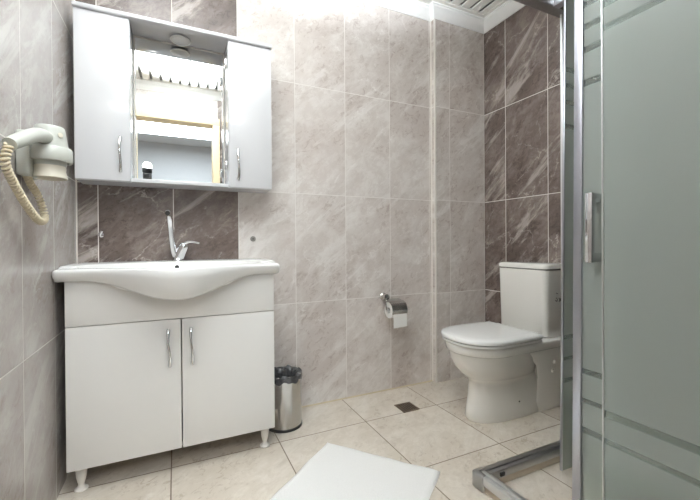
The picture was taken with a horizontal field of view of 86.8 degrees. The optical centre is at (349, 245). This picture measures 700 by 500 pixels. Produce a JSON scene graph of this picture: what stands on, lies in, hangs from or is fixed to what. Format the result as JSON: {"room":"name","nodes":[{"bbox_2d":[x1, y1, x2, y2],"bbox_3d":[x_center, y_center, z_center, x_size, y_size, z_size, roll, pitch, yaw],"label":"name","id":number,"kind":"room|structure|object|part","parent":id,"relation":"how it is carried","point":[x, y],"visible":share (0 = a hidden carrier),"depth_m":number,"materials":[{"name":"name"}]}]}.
{"room":"bathroom","nodes":[
{"label":"bathroom","id":0,"kind":"room"},
{"bbox_2d":[0,0,75,499],"bbox_3d":[-0.805,-0.348,0.672,0.100,2.500,2.203,-1,0,-25],"label":"wall","id":1,"kind":"structure","parent":0,"point":[37,64],"depth_m":1.12,"materials":[{"name":"tile"}]},
{"bbox_2d":[0,124,68,224],"bbox_3d":[-0.852,-0.199,0.985,0.100,0.284,0.264,0,0,-13],"label":"hair dryer","id":2,"kind":"object","parent":1,"relation":"attached to","point":[45,169],"visible":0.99,"depth_m":1.02,"materials":[{"name":"grey plastic"}]},
{"bbox_3d":[-0.861,-0.151,0.983,0.050,0.188,0.268,-1,0,-25],"label":"coiled cord","id":3,"kind":"part","parent":2,"relation":"part of","materials":[{"name":"beige plastic"}]},
{"bbox_2d":[15,129,72,179],"bbox_3d":[-0.869,-0.253,1.065,0.117,0.123,0.109,-1,0,-25],"label":"bracket","id":4,"kind":"object","parent":1,"relation":"attached to","point":[25,155],"visible":0.76,"depth_m":1.02,"materials":[{"name":"grey plastic"}]},
{"bbox_3d":[-0.907,-0.253,1.045,0.030,0.123,0.105,-1,0,-25],"label":"wall plate","id":5,"kind":"part","parent":4,"relation":"part of","materials":[{"name":"grey plastic"}]},
{"bbox_2d":[75,0,484,405],"bbox_3d":[-0.150,-0.360,2.121,2.318,2.500,0.138,-1,0,-25],"label":"wall","id":6,"kind":"structure","parent":0,"point":[345,216],"depth_m":2.15,"materials":[{"name":"tile"}]},
{"bbox_2d":[74,0,77,262],"bbox_3d":[-1.182,-0.267,1.599,0.005,2.332,0.006,-1,0,-25],"label":"trim","id":7,"kind":"structure","parent":6,"relation":"attached to","point":[74,0],"depth_m":1.60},
{"bbox_2d":[98,230,103,236],"bbox_3d":[-1.092,-0.051,1.625,0.023,0.031,0.036,-1,0,-25],"label":"wall hook","id":8,"kind":"object","parent":6,"relation":"attached to","point":[100,234],"visible":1,"depth_m":1.61,"materials":[{"name":"silver metal"}]},
{"bbox_2d":[71,0,271,192],"bbox_3d":[-0.767,-0.620,1.696,0.798,0.703,0.178,-1,0,-25],"label":"upper cabinet","id":9,"kind":"object","parent":6,"relation":"attached to","point":[158,103],"visible":1,"depth_m":1.72,"materials":[{"name":"white paint"}]},
{"bbox_3d":[-1.015,-0.609,1.520,0.192,0.681,0.017,-1,0,-25],"label":"door","id":10,"kind":"part","parent":9,"relation":"part of","materials":[{"name":"white paint"}]},
{"bbox_3d":[-0.949,-0.378,1.528,0.015,0.153,0.029,-1,0,-25],"label":"handle","id":11,"kind":"part","parent":9,"relation":"part of","materials":[{"name":"silver metal"}]},
{"bbox_2d":[133,35,224,183],"bbox_3d":[-0.803,-0.619,1.762,0.392,0.667,0.003,-1,0,-25],"label":"mirror","id":12,"kind":"object","parent":9,"relation":"attached to","point":[179,91],"depth_m":1.76,"materials":[{"name":"silver mirror"}]},
{"bbox_2d":[170,35,190,45],"bbox_3d":[-0.780,-0.947,1.706,0.090,0.014,0.090,0,0,6],"label":"spotlight","id":13,"kind":"object","parent":9,"relation":"on","point":[175,40],"depth_m":1.70,"materials":[{"name":"metal"}]},
{"bbox_3d":[-0.521,-0.380,1.729,0.015,0.153,0.029,-1,0,-25],"label":"handle","id":14,"kind":"part","parent":9,"relation":"part of","materials":[{"name":"silver metal"}]},
{"bbox_3d":[-0.477,-0.614,1.773,0.200,0.681,0.017,-1,0,-25],"label":"door","id":15,"kind":"part","parent":9,"relation":"part of","materials":[{"name":"white paint"}]},
{"bbox_2d":[302,380,431,407],"bbox_3d":[-0.319,0.891,2.010,1.897,0.010,0.010,-1,0,-25],"label":"trim","id":16,"kind":"structure","parent":6,"relation":"attached to","point":[430,380],"depth_m":2.21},
{"bbox_2d":[380,293,407,314],"bbox_3d":[0.260,0.346,2.216,0.122,0.118,0.118,-1,0,-25],"label":"toilet paper holder","id":17,"kind":"object","parent":6,"relation":"attached to","point":[399,306],"visible":0.98,"depth_m":2.19,"materials":[{"name":"metal"}]},
{"bbox_2d":[385,302,406,327],"bbox_3d":[0.274,0.410,2.215,0.096,0.146,0.100,-1,0,-25],"label":"toilet paper roll","id":18,"kind":"object","parent":17,"relation":"hanging from","point":[399,320],"visible":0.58,"depth_m":2.18,"materials":[{"name":"white paper"}]},
{"bbox_2d":[360,0,429,21],"bbox_3d":[-0.324,-1.474,1.973,1.897,0.068,0.054,-1,0,-25],"label":"trim","id":19,"kind":"structure","parent":6,"relation":"attached to","point":[414,8],"depth_m":2.30,"materials":[{"name":"white paint"}]},
{"bbox_2d":[429,1,433,20],"bbox_3d":[0.518,-1.482,2.348,0.027,0.068,0.104,0,0,20],"label":"trim","id":20,"kind":"structure","parent":6,"relation":"attached to","point":[431,7],"depth_m":2.35,"materials":[{"name":"white paint"}]},
{"bbox_2d":[430,18,436,382],"bbox_3d":[0.540,-0.282,2.389,0.012,2.332,0.042,-1,0,-25],"label":"trim","id":21,"kind":"structure","parent":6,"relation":"attached to","point":[434,18],"depth_m":2.37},
{"bbox_2d":[433,1,483,33],"bbox_3d":[0.717,-1.484,2.420,0.475,0.068,0.054,-1,0,-25],"label":"trim","id":22,"kind":"structure","parent":6,"relation":"attached to","point":[442,12],"depth_m":2.42,"materials":[{"name":"white paint"}]},
{"bbox_2d":[57,377,699,499],"bbox_3d":[0.298,0.942,1.194,2.518,0.100,2.203,-1,0,-25],"label":"floor","id":23,"kind":"structure","parent":0,"point":[439,436],"depth_m":1.60,"materials":[{"name":"tile"}]},
{"bbox_2d":[64,274,274,492],"bbox_3d":[-0.735,0.511,1.607,0.744,0.770,0.366,-1,0,-25],"label":"vanity cabinet","id":24,"kind":"object","parent":23,"relation":"on","point":[145,375],"visible":0.98,"depth_m":1.44,"materials":[{"name":"white paint"}]},
{"bbox_3d":[-0.990,0.853,1.365,0.043,0.094,0.043,-1,0,-25],"label":"leg","id":25,"kind":"part","parent":24,"relation":"part of","materials":[{"name":"plastic"}]},
{"bbox_3d":[-0.840,0.548,1.395,0.372,0.512,0.018,-1,0,-25],"label":"door","id":26,"kind":"part","parent":24,"relation":"part of","materials":[{"name":"white paint"}]},
{"bbox_2d":[52,258,279,299],"bbox_3d":[-0.713,0.138,1.544,0.794,0.136,0.500,-1,0,-25],"label":"basin","id":27,"kind":"object","parent":24,"relation":"in","point":[159,279],"visible":0.95,"depth_m":1.35,"materials":[{"name":"white ceramic"}]},
{"bbox_2d":[164,210,199,260],"bbox_3d":[-0.787,-0.042,1.675,0.116,0.229,0.173,0,0,27],"label":"faucet","id":28,"kind":"object","parent":27,"relation":"on","point":[178,254],"visible":0.99,"depth_m":1.69,"materials":[{"name":"silver metal"}]},
{"bbox_3d":[-0.801,-0.045,1.660,0.043,0.222,0.144,0,0,-7],"label":"spout","id":29,"kind":"part","parent":28,"relation":"part of","materials":[{"name":"silver metal"}]},
{"bbox_3d":[-0.739,-0.009,1.723,0.081,0.028,0.020,0,0,-3],"label":"lever","id":30,"kind":"part","parent":28,"relation":"part of","materials":[{"name":"silver metal"}]},
{"bbox_3d":[-0.674,0.207,1.472,0.744,0.161,0.018,-1,0,-25],"label":"panel","id":31,"kind":"part","parent":24,"relation":"part of","materials":[{"name":"white paint"}]},
{"bbox_3d":[-0.702,0.401,1.436,0.019,0.153,0.029,-1,0,-25],"label":"handle","id":32,"kind":"part","parent":24,"relation":"part of","materials":[{"name":"silver metal"}]},
{"bbox_3d":[-0.628,0.402,1.470,0.018,0.153,0.029,-1,0,-25],"label":"handle","id":33,"kind":"part","parent":24,"relation":"part of","materials":[{"name":"silver metal"}]},
{"bbox_3d":[-0.502,0.545,1.554,0.368,0.512,0.018,-1,0,-25],"label":"door","id":34,"kind":"part","parent":24,"relation":"part of","materials":[{"name":"white paint"}]},
{"bbox_3d":[-0.380,0.847,1.652,0.043,0.094,0.043,-1,0,-25],"label":"leg","id":35,"kind":"part","parent":24,"relation":"part of","materials":[{"name":"plastic"}]},
{"bbox_2d":[269,378,301,432],"bbox_3d":[-0.328,0.764,1.845,0.178,0.257,0.178,-1,0,-25],"label":"waste bin","id":36,"kind":"object","parent":23,"relation":"on","point":[288,399],"visible":0.73,"depth_m":1.77,"materials":[{"name":"metal"}]},
{"bbox_2d":[274,365,301,385],"bbox_3d":[-0.329,0.710,1.845,0.183,0.180,0.183,-1,0,-25],"label":"liner","id":37,"kind":"object","parent":36,"relation":"in","point":[288,374],"visible":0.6,"depth_m":1.88,"materials":[{"name":"black plastic"}]},
{"bbox_2d":[270,442,439,499],"bbox_3d":[-0.043,0.888,1.212,0.512,0.010,0.785,0,0,26],"label":"bath mat","id":38,"kind":"object","parent":23,"relation":"on","point":[335,472],"visible":1,"depth_m":1.40,"materials":[{"name":"fabric"}]},
{"bbox_2d":[394,402,419,412],"bbox_3d":[0.311,0.885,2.027,0.100,0.004,0.100,-1,0,-25],"label":"floor drain","id":39,"kind":"object","parent":23,"relation":"on","point":[405,407],"visible":1,"depth_m":2.02,"materials":[{"name":"metal"}]},
{"bbox_2d":[441,261,560,423],"bbox_3d":[0.818,0.491,1.978,0.698,0.786,0.375,-1,0,-25],"label":"toilet","id":40,"kind":"object","parent":23,"relation":"on","point":[512,367],"visible":0.98,"depth_m":1.91,"materials":[{"name":"white ceramic"}]},
{"bbox_3d":[0.697,0.478,1.920,0.418,0.013,0.364,-1,0,-25],"label":"seat","id":41,"kind":"part","parent":40,"relation":"part of","materials":[{"name":"white plastic"}]},
{"bbox_3d":[0.695,0.455,1.919,0.426,0.030,0.375,-1,0,-25],"label":"lid","id":42,"kind":"part","parent":40,"relation":"part of","materials":[{"name":"white plastic"}]},
{"bbox_3d":[1.031,0.111,2.092,0.209,0.030,0.324,-1,0,-25],"label":"cistern lid","id":43,"kind":"part","parent":40,"relation":"part of","materials":[{"name":"white ceramic"}]},
{"bbox_2d":[472,0,699,499],"bbox_3d":[1.101,-0.064,1.081,0.944,1.902,1.080,-1,0,-25],"label":"shower enclosure","id":44,"kind":"object","parent":23,"relation":"on","point":[630,69],"visible":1,"depth_m":0.90,"materials":[{"name":"glass"}]},
{"bbox_3d":[0.709,0.846,0.888,0.046,0.038,1.060,-1,0,-25],"label":"rail","id":45,"kind":"part","parent":44,"relation":"part of","materials":[{"name":"metal"}]},
{"bbox_3d":[0.898,0.841,1.555,0.924,0.038,0.046,-1,0,-25],"label":"rail","id":46,"kind":"part","parent":44,"relation":"part of","materials":[{"name":"metal"}]},
{"bbox_3d":[0.885,-0.989,1.545,0.924,0.053,0.046,-1,0,-25],"label":"rail","id":47,"kind":"part","parent":44,"relation":"part of","materials":[{"name":"metal"}]},
{"bbox_3d":[0.887,-0.069,1.545,0.012,1.786,0.012,-1,0,-25],"label":"fixed panel","id":48,"kind":"part","parent":44,"relation":"part of","materials":[{"name":"metal"}]},
{"bbox_3d":[1.038,-0.045,1.527,0.488,1.826,0.010,1,0,-25],"label":"sliding door","id":49,"kind":"part","parent":44,"relation":"part of","materials":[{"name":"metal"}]},
{"bbox_3d":[0.758,-0.042,0.847,0.018,1.828,0.501,-1,1,-25],"label":"sliding door","id":50,"kind":"part","parent":44,"relation":"part of","materials":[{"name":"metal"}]},
{"bbox_3d":[1.095,-0.071,1.642,0.464,1.786,0.006,-1,0,-25],"label":"glass pane","id":51,"kind":"part","parent":44,"relation":"part of","materials":[{"name":"glass"}]},
{"bbox_3d":[0.660,-0.047,1.000,0.052,0.188,0.019,-1,1,-25],"label":"handle","id":52,"kind":"part","parent":44,"relation":"part of","materials":[{"name":"silver metal"}]},
{"bbox_3d":[1.038,-0.045,1.527,0.482,1.826,0.006,1,0,-25],"label":"glass pane","id":53,"kind":"part","parent":44,"relation":"part of","materials":[{"name":"glass"}]},
{"bbox_3d":[0.652,-0.064,0.954,0.012,1.786,0.005,-1,0,-25],"label":"fixed panel","id":54,"kind":"part","parent":44,"relation":"part of","materials":[{"name":"metal"}]},
{"bbox_3d":[0.758,-0.042,0.847,0.006,1.828,0.495,-1,1,-25],"label":"glass pane","id":55,"kind":"part","parent":44,"relation":"part of","materials":[{"name":"glass"}]},
{"bbox_3d":[0.782,-0.064,0.678,0.006,1.786,0.608,-1,0,-25],"label":"glass pane","id":56,"kind":"part","parent":44,"relation":"part of","materials":[{"name":"glass"}]},
{"bbox_2d":[417,0,507,17],"bbox_3d":[0.277,-1.548,1.190,2.318,0.080,1.983,-1,0,-25],"label":"ceiling","id":57,"kind":"structure","parent":0,"point":[482,8],"depth_m":2.35,"materials":[{"name":"plastic"}]},
{"bbox_2d":[484,0,699,446],"bbox_3d":[1.383,-0.368,1.702,0.100,2.500,2.203,-1,0,-25],"label":"wall","id":58,"kind":"structure","parent":0,"point":[522,52],"depth_m":2.28,"materials":[{"name":"tile"}]},
{"bbox_2d":[484,0,525,33],"bbox_3d":[1.310,-1.484,1.655,0.054,0.068,1.945,-1,0,-25],"label":"trim","id":59,"kind":"structure","parent":58,"relation":"attached to","point":[509,7],"depth_m":2.38,"materials":[{"name":"white paint"}]}
]}

